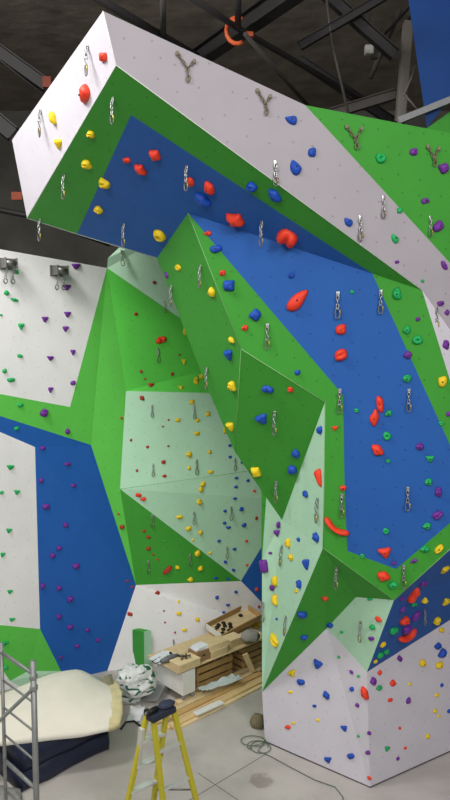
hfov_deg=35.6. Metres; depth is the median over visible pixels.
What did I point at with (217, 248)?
hold
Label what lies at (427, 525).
hold
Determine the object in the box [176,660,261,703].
plank
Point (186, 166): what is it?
quickdraw
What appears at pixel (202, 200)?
hold
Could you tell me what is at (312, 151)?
hold
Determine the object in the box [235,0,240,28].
pipe
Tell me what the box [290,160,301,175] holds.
hold
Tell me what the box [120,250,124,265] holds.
quickdraw
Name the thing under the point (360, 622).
quickdraw
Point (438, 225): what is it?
hold
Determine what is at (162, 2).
pipe
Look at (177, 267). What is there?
hold
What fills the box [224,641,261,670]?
wooden crate
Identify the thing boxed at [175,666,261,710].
plank
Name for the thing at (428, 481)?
hold
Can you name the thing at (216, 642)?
wooden box
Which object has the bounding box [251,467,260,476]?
hold
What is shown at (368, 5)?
roof beam
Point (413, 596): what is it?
hold
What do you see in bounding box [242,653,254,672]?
plank
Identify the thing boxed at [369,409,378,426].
hold
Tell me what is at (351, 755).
hold
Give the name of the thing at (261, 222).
quickdraw
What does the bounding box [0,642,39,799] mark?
scaffold tower
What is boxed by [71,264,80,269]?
hold
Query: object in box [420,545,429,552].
hold
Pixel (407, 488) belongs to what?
quickdraw
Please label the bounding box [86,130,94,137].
hold
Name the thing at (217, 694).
plank
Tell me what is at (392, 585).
hold
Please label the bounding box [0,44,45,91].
roof beam
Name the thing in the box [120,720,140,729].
tube
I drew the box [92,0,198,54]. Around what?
pipe
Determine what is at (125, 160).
hold
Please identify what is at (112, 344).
wall
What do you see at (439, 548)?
hold
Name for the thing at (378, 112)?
roof beam
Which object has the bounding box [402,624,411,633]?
hold
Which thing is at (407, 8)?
pipe
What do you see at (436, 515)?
hold
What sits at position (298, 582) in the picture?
hold
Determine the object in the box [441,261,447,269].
hold
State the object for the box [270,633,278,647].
hold
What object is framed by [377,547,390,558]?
hold
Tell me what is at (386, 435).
hold
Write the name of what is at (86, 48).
quickdraw
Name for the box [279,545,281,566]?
quickdraw
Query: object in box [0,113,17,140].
roof beam
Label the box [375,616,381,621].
hold
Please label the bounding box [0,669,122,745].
mattress
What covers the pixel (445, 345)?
hold
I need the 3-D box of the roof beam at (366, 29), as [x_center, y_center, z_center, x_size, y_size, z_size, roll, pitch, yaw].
[2.343,-6.615,12.270,1.426,1.245,0.160,0,5,0]
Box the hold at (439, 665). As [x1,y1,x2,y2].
[436,661,442,668]
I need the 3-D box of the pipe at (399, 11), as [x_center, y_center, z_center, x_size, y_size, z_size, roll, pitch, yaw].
[3.074,-6.840,13.455,0.639,1.294,0.100,0,5,0]
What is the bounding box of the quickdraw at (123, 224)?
[121,223,124,246]
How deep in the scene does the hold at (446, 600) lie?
9.46 m
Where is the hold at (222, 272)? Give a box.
[219,270,225,275]
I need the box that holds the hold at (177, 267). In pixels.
[175,264,180,270]
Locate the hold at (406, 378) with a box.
[402,374,410,382]
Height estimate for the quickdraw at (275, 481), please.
0.298 m
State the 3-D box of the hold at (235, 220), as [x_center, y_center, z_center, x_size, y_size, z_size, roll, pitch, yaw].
[0.121,-2.116,8.233,0.204,0.166,0.163,3,6,33]
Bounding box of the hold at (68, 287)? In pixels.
[63,285,70,290]
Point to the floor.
(215, 749)
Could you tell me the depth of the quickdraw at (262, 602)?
10.23 m
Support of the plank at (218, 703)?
on the plank at (247, 687)
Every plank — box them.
[169,671,261,719]
[169,677,261,727]
[172,683,261,730]
[174,667,245,704]
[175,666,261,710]
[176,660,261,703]
[179,676,261,718]
[193,700,223,715]
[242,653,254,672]
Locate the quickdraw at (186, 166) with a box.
[184,165,187,191]
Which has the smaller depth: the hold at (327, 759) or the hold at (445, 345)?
the hold at (445, 345)
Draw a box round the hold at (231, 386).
[227,381,235,390]
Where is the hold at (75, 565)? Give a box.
[72,563,79,568]
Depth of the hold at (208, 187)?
7.92 m
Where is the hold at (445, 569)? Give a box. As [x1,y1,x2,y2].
[440,566,449,573]
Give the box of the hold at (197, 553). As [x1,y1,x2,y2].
[194,550,200,556]
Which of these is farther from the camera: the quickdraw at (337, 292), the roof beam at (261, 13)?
the roof beam at (261, 13)
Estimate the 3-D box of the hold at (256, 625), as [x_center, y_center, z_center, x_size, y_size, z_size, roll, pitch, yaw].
[0.606,4.316,13.477,0.136,0.122,0.277,4,6,35]
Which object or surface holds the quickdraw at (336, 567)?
attached to the wall at (215, 123)
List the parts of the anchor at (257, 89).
chain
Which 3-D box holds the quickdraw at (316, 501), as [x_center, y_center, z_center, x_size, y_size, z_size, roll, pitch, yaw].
[1.134,1.379,8.717,0.047,0.328,0.069,1,5,12]
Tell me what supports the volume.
on the floor
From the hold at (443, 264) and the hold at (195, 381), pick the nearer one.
the hold at (443, 264)
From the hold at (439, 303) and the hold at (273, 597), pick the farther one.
the hold at (273, 597)
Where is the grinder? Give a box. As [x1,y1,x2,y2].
[152,652,180,663]
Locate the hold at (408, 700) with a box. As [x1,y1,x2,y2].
[406,697,410,703]
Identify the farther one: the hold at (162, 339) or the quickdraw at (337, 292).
the hold at (162, 339)
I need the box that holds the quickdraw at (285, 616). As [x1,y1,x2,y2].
[283,616,285,635]
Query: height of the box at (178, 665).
0.134 m
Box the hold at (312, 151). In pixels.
[308,147,315,156]
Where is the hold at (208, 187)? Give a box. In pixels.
[204,181,214,194]
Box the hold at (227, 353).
[223,350,231,360]
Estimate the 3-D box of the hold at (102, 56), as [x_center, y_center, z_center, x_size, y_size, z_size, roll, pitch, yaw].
[-1.256,-3.522,7.171,0.061,0.108,0.144,-4,6,-36]
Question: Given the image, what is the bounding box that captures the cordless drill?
[144,706,157,715]
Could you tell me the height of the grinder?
0.104 m
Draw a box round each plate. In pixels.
[11,192,22,199]
[42,76,51,87]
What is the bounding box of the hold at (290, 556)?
[287,554,292,560]
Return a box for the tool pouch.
[157,699,174,709]
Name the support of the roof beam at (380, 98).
attached to the roof beam at (407, 30)
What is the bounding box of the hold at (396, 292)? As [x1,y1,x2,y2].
[393,288,400,299]
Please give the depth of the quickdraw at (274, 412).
8.84 m
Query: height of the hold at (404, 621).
0.135 m
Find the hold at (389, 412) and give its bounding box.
[385,410,391,415]
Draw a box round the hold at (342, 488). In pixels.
[339,485,346,490]
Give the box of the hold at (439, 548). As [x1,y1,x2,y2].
[434,544,443,553]
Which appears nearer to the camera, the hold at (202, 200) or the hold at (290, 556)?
the hold at (202, 200)
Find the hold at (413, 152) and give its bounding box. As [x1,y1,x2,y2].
[409,148,417,155]
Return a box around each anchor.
[176,51,195,81]
[256,88,271,114]
[345,124,362,148]
[426,145,440,165]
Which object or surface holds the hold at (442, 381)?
attached to the wall at (215, 123)
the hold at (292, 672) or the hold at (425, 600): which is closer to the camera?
the hold at (425, 600)
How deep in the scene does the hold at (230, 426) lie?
9.40 m
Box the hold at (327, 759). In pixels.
[324,757,331,762]
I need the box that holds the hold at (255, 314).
[249,308,260,320]
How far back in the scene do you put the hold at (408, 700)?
9.62 m
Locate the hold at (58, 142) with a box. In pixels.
[53,139,61,149]
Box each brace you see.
[403,65,416,96]
[403,93,418,109]
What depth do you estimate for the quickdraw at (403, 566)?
8.39 m
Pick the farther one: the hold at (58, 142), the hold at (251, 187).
the hold at (58, 142)
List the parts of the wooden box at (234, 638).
lid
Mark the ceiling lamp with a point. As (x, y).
(368, 49)
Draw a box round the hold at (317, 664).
[314,659,322,668]
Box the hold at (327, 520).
[324,517,349,535]
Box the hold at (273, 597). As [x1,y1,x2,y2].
[271,594,277,605]
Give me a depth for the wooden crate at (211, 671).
12.22 m
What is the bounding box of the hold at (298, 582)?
[295,580,301,588]
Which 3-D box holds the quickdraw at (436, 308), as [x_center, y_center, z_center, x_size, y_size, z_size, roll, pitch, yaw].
[2.412,-0.931,7.963,0.055,0.260,0.037,2,5,19]
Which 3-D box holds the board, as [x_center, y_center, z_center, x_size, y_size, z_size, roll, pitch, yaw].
[-0.258,4.334,12.331,2.113,0.022,0.854,-4,7,-42]
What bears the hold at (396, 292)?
attached to the wall at (215, 123)
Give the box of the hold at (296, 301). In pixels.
[286,290,307,311]
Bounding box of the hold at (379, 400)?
[376,396,383,412]
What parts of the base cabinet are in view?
panel, panel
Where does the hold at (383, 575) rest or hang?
attached to the wall at (215, 123)
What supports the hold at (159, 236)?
attached to the wall at (215, 123)
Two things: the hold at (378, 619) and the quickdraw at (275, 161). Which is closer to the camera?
the quickdraw at (275, 161)
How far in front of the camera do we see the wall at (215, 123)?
8.37 m
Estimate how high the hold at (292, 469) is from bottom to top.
0.130 m
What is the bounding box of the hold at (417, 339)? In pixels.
[412,335,422,344]
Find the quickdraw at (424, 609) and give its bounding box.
[424,609,426,625]
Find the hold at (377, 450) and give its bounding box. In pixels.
[371,444,383,455]
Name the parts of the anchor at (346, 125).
chain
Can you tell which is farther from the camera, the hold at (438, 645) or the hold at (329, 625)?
the hold at (438, 645)
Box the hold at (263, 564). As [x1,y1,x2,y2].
[259,559,267,572]
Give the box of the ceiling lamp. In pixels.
[364,11,377,59]
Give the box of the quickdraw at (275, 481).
[273,481,277,502]
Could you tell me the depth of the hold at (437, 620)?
9.62 m
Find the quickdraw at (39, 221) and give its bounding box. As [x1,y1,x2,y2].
[37,218,40,241]
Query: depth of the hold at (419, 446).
8.13 m
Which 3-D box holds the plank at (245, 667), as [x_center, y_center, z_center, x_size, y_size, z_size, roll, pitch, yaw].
[-0.377,4.927,11.888,2.200,0.035,0.100,-5,7,-44]
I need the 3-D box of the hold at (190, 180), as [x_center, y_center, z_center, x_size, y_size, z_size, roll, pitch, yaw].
[-0.395,-2.496,8.021,0.103,0.096,0.107,-5,7,-44]
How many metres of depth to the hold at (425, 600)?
9.00 m
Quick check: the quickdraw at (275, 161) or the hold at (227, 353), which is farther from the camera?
the hold at (227, 353)
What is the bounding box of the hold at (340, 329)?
[335,324,345,334]
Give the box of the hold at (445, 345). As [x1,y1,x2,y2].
[442,340,448,349]
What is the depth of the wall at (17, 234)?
20.65 m
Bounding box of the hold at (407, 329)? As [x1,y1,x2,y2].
[403,325,410,334]
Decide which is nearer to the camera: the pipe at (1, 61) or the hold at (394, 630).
the hold at (394, 630)
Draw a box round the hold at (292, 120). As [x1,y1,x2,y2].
[285,116,296,124]
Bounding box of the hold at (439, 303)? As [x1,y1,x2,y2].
[437,301,443,305]
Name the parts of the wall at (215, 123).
panel, panel, panel, panel, panel, panel, panel, panel, panel, panel, panel, panel, panel, panel, panel, panel, panel, panel, panel, panel, panel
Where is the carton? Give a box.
[188,648,210,661]
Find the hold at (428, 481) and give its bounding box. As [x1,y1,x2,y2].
[424,478,431,485]
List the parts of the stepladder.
rail, rail, rail, rail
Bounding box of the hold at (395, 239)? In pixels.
[391,234,398,243]
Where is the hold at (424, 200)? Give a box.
[421,198,429,203]
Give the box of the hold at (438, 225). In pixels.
[432,220,443,231]
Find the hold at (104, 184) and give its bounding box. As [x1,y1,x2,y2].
[99,178,109,188]
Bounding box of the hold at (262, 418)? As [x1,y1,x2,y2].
[254,413,266,423]
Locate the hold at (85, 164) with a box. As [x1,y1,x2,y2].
[81,160,91,168]
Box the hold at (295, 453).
[291,449,299,457]
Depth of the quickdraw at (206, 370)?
9.42 m
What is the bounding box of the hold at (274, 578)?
[271,576,277,585]
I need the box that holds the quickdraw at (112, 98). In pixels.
[110,97,113,124]
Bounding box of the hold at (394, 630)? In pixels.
[389,627,398,634]
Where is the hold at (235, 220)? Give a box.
[226,213,244,226]
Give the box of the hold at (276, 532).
[273,530,279,536]
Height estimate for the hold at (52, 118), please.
0.166 m
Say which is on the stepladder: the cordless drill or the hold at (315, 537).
the cordless drill
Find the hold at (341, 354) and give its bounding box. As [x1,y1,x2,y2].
[335,349,347,360]
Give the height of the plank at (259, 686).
0.035 m
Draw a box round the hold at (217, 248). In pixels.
[210,245,221,252]
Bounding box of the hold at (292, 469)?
[288,465,296,473]
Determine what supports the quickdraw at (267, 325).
attached to the wall at (215, 123)
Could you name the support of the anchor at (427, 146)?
attached to the wall at (215, 123)
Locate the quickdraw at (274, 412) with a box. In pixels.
[272,411,276,435]
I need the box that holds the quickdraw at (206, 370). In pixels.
[204,367,207,389]
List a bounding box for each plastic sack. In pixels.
[116,663,157,697]
[122,695,141,704]
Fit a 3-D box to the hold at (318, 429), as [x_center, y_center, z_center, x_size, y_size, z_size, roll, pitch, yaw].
[1.143,0.368,8.540,0.056,0.106,0.112,-2,5,-18]
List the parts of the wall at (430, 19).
panel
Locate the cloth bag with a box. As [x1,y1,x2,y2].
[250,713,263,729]
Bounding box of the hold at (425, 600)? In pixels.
[421,597,427,603]
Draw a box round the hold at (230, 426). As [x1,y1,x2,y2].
[225,422,233,431]
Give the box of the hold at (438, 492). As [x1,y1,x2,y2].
[435,487,441,496]
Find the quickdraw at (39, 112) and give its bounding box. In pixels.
[37,109,40,137]
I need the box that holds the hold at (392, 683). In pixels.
[389,679,395,685]
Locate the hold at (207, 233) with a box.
[204,231,211,235]
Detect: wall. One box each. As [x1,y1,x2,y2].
[0,111,449,267]
[0,247,261,690]
[12,11,449,787]
[396,0,449,132]
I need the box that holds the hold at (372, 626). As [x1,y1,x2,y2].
[369,624,375,629]
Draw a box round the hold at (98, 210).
[94,206,102,213]
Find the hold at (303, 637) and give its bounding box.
[300,635,307,640]
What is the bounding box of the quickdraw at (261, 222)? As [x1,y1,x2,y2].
[259,221,262,246]
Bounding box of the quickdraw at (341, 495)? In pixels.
[339,494,344,517]
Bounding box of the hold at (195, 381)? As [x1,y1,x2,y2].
[193,377,197,384]
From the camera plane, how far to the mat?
9.59 m
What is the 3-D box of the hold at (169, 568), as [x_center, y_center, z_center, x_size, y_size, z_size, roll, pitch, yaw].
[-1.059,3.152,12.943,0.185,0.166,0.055,-1,5,-14]
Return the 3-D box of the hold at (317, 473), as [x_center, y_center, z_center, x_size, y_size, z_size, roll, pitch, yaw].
[1.134,0.958,8.649,0.068,0.230,0.165,-2,5,-20]
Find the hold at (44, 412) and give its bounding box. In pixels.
[40,409,47,416]
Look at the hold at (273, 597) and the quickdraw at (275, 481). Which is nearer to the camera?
the quickdraw at (275, 481)
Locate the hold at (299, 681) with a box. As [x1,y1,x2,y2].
[297,679,304,684]
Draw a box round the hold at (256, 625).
[251,621,260,628]
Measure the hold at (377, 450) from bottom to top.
0.137 m
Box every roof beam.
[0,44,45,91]
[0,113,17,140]
[192,0,303,61]
[298,0,386,50]
[300,55,404,123]
[322,0,399,60]
[328,87,396,113]
[395,20,412,120]
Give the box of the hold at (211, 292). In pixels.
[208,287,214,296]
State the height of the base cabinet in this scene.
0.590 m
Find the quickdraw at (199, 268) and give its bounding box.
[198,265,200,288]
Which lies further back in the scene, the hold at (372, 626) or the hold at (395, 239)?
the hold at (372, 626)
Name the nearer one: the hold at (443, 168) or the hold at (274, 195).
the hold at (274, 195)
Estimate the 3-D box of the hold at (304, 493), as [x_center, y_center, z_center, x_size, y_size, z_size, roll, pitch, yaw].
[1.028,1.216,9.043,0.050,0.086,0.133,-2,5,-18]
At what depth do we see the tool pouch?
7.86 m
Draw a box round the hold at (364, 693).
[360,686,368,699]
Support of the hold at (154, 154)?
attached to the wall at (215, 123)
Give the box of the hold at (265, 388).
[262,385,273,392]
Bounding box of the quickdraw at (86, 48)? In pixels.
[84,45,87,76]
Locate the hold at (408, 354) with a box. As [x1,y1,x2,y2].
[403,351,411,358]
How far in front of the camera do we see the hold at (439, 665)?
9.89 m
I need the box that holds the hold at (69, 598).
[67,596,72,601]
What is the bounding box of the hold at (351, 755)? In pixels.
[347,753,354,758]
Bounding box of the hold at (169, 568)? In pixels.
[163,565,171,574]
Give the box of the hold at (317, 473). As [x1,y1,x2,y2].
[314,469,321,486]
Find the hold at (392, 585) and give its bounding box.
[388,581,397,588]
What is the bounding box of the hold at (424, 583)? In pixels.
[419,581,426,586]
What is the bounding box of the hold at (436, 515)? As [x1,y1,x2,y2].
[432,511,442,519]
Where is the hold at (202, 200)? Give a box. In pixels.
[195,192,210,206]
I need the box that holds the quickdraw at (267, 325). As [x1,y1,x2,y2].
[264,324,269,349]
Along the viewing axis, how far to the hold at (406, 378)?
8.07 m
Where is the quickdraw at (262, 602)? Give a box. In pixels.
[261,602,263,621]
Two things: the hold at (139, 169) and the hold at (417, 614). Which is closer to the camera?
the hold at (139, 169)
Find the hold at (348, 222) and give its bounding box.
[344,218,352,226]
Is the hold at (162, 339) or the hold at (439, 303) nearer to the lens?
the hold at (439, 303)
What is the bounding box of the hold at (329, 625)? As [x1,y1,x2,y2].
[326,623,332,627]
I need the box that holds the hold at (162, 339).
[155,336,166,343]
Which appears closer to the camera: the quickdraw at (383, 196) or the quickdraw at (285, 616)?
the quickdraw at (383, 196)
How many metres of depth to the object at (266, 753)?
9.67 m
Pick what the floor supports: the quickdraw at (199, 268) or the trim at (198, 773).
the trim at (198, 773)
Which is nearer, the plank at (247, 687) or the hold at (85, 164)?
the hold at (85, 164)
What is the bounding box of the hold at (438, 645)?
[434,642,441,649]
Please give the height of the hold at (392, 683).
0.099 m
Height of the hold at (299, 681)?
0.093 m
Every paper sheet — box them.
[126,705,145,721]
[148,650,175,663]
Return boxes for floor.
[0,664,449,799]
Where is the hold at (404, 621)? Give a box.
[399,616,409,624]
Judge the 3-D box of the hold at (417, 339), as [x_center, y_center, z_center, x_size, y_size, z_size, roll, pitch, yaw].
[2.197,-0.688,7.989,0.128,0.112,0.051,2,5,17]
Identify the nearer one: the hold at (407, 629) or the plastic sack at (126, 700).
the hold at (407, 629)
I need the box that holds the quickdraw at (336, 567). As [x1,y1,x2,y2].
[334,566,337,589]
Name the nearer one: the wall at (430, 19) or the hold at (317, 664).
the hold at (317, 664)
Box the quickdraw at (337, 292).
[335,291,340,318]
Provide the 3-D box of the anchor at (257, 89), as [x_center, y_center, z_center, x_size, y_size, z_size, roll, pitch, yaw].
[0.410,-3.129,7.347,0.176,0.267,0.046,-1,5,-12]
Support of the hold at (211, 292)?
attached to the wall at (215, 123)
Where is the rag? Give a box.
[241,629,259,641]
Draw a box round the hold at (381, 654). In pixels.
[377,652,383,658]
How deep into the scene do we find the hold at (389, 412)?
8.18 m
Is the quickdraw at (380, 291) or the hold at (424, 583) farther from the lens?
the hold at (424, 583)
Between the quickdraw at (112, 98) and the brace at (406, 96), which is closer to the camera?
the quickdraw at (112, 98)
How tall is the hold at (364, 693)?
0.165 m
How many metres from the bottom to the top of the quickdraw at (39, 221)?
0.332 m
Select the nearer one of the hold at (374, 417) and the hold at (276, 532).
the hold at (374, 417)
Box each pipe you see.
[0,59,42,94]
[0,207,109,245]
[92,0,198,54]
[160,0,165,37]
[189,0,361,99]
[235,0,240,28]
[243,32,309,105]
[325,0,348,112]
[368,8,401,78]
[384,6,409,34]
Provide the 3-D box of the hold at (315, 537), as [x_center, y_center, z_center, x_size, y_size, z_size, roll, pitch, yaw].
[1.127,1.726,8.785,0.068,0.124,0.126,-2,5,-18]
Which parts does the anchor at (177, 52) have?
chain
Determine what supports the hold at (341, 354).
attached to the wall at (215, 123)
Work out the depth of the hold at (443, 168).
7.81 m
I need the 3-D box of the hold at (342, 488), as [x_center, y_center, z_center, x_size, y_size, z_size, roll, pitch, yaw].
[1.423,1.067,8.457,0.088,0.070,0.042,1,5,16]
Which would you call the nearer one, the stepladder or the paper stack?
the stepladder
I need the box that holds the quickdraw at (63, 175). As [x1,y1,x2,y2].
[61,174,64,199]
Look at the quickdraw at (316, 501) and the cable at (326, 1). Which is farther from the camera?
the cable at (326, 1)
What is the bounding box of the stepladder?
[125,706,198,799]
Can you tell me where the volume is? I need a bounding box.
[132,628,150,665]
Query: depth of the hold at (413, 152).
7.73 m
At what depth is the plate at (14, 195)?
14.66 m
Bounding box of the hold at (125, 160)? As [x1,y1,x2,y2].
[123,158,130,163]
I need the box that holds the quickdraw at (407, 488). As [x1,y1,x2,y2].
[405,487,410,510]
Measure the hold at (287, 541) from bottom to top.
0.142 m
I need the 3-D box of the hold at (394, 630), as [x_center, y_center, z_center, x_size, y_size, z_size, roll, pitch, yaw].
[2.163,2.947,8.954,0.164,0.106,0.084,-4,6,-37]
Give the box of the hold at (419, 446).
[416,442,423,449]
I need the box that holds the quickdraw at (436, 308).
[435,307,438,327]
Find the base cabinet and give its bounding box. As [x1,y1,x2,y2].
[157,663,194,700]
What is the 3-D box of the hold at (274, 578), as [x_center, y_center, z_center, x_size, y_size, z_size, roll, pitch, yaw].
[0.701,2.594,10.021,0.073,0.168,0.134,-2,5,-19]
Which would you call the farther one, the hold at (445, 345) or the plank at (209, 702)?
the plank at (209, 702)
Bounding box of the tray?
[205,605,260,635]
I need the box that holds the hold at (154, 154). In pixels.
[149,150,160,160]
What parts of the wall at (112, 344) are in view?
panel, panel, panel, panel, panel, panel, panel, panel, panel, panel, panel, panel, panel, panel, panel, panel, panel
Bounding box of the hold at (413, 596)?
[407,588,419,602]
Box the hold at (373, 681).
[370,677,376,685]
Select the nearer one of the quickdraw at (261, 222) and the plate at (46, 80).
the quickdraw at (261, 222)
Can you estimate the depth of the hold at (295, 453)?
9.02 m
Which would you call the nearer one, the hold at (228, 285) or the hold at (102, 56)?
the hold at (102, 56)
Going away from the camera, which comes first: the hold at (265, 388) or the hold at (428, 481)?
the hold at (428, 481)
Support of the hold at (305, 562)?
attached to the wall at (215, 123)
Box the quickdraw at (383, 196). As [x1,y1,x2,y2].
[381,195,385,218]
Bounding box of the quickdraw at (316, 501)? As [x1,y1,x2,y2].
[314,497,317,523]
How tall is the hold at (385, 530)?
0.076 m
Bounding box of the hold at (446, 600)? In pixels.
[442,598,449,605]
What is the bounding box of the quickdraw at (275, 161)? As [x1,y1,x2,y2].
[273,160,278,186]
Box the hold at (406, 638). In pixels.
[398,628,416,642]
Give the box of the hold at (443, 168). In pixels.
[438,163,448,173]
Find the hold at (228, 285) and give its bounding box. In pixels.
[223,280,234,290]
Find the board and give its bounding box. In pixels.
[147,627,261,673]
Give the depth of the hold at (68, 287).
11.89 m
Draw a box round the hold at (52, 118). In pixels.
[48,111,56,124]
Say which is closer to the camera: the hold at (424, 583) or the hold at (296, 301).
the hold at (296, 301)
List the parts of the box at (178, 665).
lid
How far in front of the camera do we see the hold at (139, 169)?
8.16 m
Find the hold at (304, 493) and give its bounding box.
[302,490,307,497]
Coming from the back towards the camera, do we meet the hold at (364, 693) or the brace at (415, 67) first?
the brace at (415, 67)
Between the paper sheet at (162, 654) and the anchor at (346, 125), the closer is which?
the anchor at (346, 125)
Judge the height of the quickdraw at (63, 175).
0.326 m
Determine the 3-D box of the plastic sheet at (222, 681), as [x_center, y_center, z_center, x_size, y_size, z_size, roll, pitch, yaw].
[-0.083,4.741,11.764,0.880,0.093,0.140,-4,6,-36]
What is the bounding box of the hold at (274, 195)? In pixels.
[268,188,281,202]
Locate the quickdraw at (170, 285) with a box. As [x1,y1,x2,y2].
[169,285,171,306]
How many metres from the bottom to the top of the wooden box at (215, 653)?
0.114 m
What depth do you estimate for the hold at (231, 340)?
8.64 m
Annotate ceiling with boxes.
[0,0,449,110]
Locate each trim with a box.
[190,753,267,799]
[198,773,237,799]
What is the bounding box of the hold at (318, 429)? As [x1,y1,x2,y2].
[316,426,321,433]
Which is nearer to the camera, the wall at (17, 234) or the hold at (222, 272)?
the hold at (222, 272)
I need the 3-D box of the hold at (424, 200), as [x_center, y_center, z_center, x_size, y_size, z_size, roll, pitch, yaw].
[2.245,-2.226,7.822,0.108,0.072,0.036,-1,5,-12]
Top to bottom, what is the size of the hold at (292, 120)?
0.098 m
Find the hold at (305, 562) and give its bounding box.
[302,559,308,569]
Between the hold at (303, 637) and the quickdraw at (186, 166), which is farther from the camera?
the hold at (303, 637)
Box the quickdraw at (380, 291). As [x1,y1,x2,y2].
[378,290,383,313]
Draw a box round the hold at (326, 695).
[323,691,329,699]
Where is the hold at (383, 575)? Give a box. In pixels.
[377,571,389,580]
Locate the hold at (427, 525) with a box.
[422,522,430,529]
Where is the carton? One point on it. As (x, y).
(205, 654)
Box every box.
[169,653,200,673]
[201,635,228,651]
[211,646,227,657]
[222,632,242,648]
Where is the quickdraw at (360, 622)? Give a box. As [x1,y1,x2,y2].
[358,621,361,642]
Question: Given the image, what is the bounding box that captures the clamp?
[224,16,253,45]
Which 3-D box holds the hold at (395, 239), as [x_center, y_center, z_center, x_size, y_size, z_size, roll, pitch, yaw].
[1.900,-1.795,7.781,0.092,0.107,0.048,-1,5,-12]
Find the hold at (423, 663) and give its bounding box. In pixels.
[419,659,426,666]
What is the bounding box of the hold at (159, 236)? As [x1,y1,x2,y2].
[153,230,165,241]
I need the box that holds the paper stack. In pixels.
[191,641,208,649]
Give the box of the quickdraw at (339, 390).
[337,389,342,413]
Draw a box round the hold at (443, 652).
[438,648,446,657]
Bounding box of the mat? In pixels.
[0,732,109,791]
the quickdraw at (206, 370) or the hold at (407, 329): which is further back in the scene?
the quickdraw at (206, 370)
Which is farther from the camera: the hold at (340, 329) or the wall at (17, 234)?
the wall at (17, 234)
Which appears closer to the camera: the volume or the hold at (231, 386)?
the hold at (231, 386)
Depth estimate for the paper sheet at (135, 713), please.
11.23 m
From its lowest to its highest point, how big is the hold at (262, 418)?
0.154 m
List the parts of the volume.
panel, panel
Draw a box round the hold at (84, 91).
[78,84,89,102]
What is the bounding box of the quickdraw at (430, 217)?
[429,216,432,236]
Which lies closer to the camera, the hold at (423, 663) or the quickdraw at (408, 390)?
the quickdraw at (408, 390)
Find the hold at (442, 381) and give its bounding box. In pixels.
[438,376,446,387]
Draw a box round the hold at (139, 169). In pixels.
[134,164,146,174]
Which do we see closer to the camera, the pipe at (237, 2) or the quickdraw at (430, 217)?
the quickdraw at (430, 217)
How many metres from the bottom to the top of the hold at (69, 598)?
0.108 m
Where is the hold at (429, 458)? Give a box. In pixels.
[425,456,434,462]
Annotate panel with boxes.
[141,672,164,701]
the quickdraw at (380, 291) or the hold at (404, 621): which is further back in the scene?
the hold at (404, 621)
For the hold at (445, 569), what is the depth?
8.65 m
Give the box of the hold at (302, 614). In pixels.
[297,611,306,618]
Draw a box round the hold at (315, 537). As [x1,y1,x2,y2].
[312,532,318,542]
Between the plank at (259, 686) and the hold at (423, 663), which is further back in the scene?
the plank at (259, 686)
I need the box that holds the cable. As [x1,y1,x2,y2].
[241,735,342,796]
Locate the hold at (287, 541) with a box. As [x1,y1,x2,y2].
[285,538,290,547]
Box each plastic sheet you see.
[0,785,21,799]
[197,673,242,690]
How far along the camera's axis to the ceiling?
15.65 m
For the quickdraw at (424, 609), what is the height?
0.235 m
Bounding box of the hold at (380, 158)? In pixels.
[375,154,385,163]
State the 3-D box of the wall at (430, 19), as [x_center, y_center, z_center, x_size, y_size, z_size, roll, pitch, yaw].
[3.885,-5.428,11.496,2.100,3.187,0.150,0,5,0]
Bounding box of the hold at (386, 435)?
[383,431,391,439]
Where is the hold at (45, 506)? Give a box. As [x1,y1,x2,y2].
[42,504,49,508]
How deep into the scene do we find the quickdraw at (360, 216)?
7.68 m
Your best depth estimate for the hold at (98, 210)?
9.19 m
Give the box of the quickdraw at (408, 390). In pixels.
[406,389,411,411]
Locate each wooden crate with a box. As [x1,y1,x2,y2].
[195,653,232,689]
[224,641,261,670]
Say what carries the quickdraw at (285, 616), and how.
attached to the wall at (215, 123)
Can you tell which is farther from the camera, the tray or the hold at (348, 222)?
the tray
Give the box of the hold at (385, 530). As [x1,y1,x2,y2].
[383,528,389,533]
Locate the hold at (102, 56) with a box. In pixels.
[99,52,106,61]
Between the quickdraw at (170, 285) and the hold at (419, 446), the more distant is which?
the quickdraw at (170, 285)
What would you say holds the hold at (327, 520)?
attached to the wall at (215, 123)
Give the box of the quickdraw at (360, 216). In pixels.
[358,215,363,241]
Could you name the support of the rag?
on the wooden box
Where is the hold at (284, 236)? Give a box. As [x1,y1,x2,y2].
[276,229,297,247]
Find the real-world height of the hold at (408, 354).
0.100 m
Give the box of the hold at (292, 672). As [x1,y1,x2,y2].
[287,669,295,676]
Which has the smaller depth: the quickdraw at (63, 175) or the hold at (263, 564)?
the quickdraw at (63, 175)
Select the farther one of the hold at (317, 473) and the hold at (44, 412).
the hold at (44, 412)
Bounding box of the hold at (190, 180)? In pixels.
[187,177,193,186]
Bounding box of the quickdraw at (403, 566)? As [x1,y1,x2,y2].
[401,565,406,588]
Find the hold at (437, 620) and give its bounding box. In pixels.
[433,617,440,624]
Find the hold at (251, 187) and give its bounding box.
[245,181,257,191]
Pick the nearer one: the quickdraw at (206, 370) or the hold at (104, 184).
the hold at (104, 184)
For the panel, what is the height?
0.326 m
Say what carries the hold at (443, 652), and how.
attached to the wall at (215, 123)
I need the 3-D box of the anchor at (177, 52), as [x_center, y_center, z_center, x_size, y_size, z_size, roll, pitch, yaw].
[-0.399,-3.404,7.152,0.210,0.297,0.046,-1,5,-12]
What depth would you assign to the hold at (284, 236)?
8.04 m
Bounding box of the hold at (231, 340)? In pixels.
[228,337,234,342]
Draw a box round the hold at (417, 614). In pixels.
[411,611,420,620]

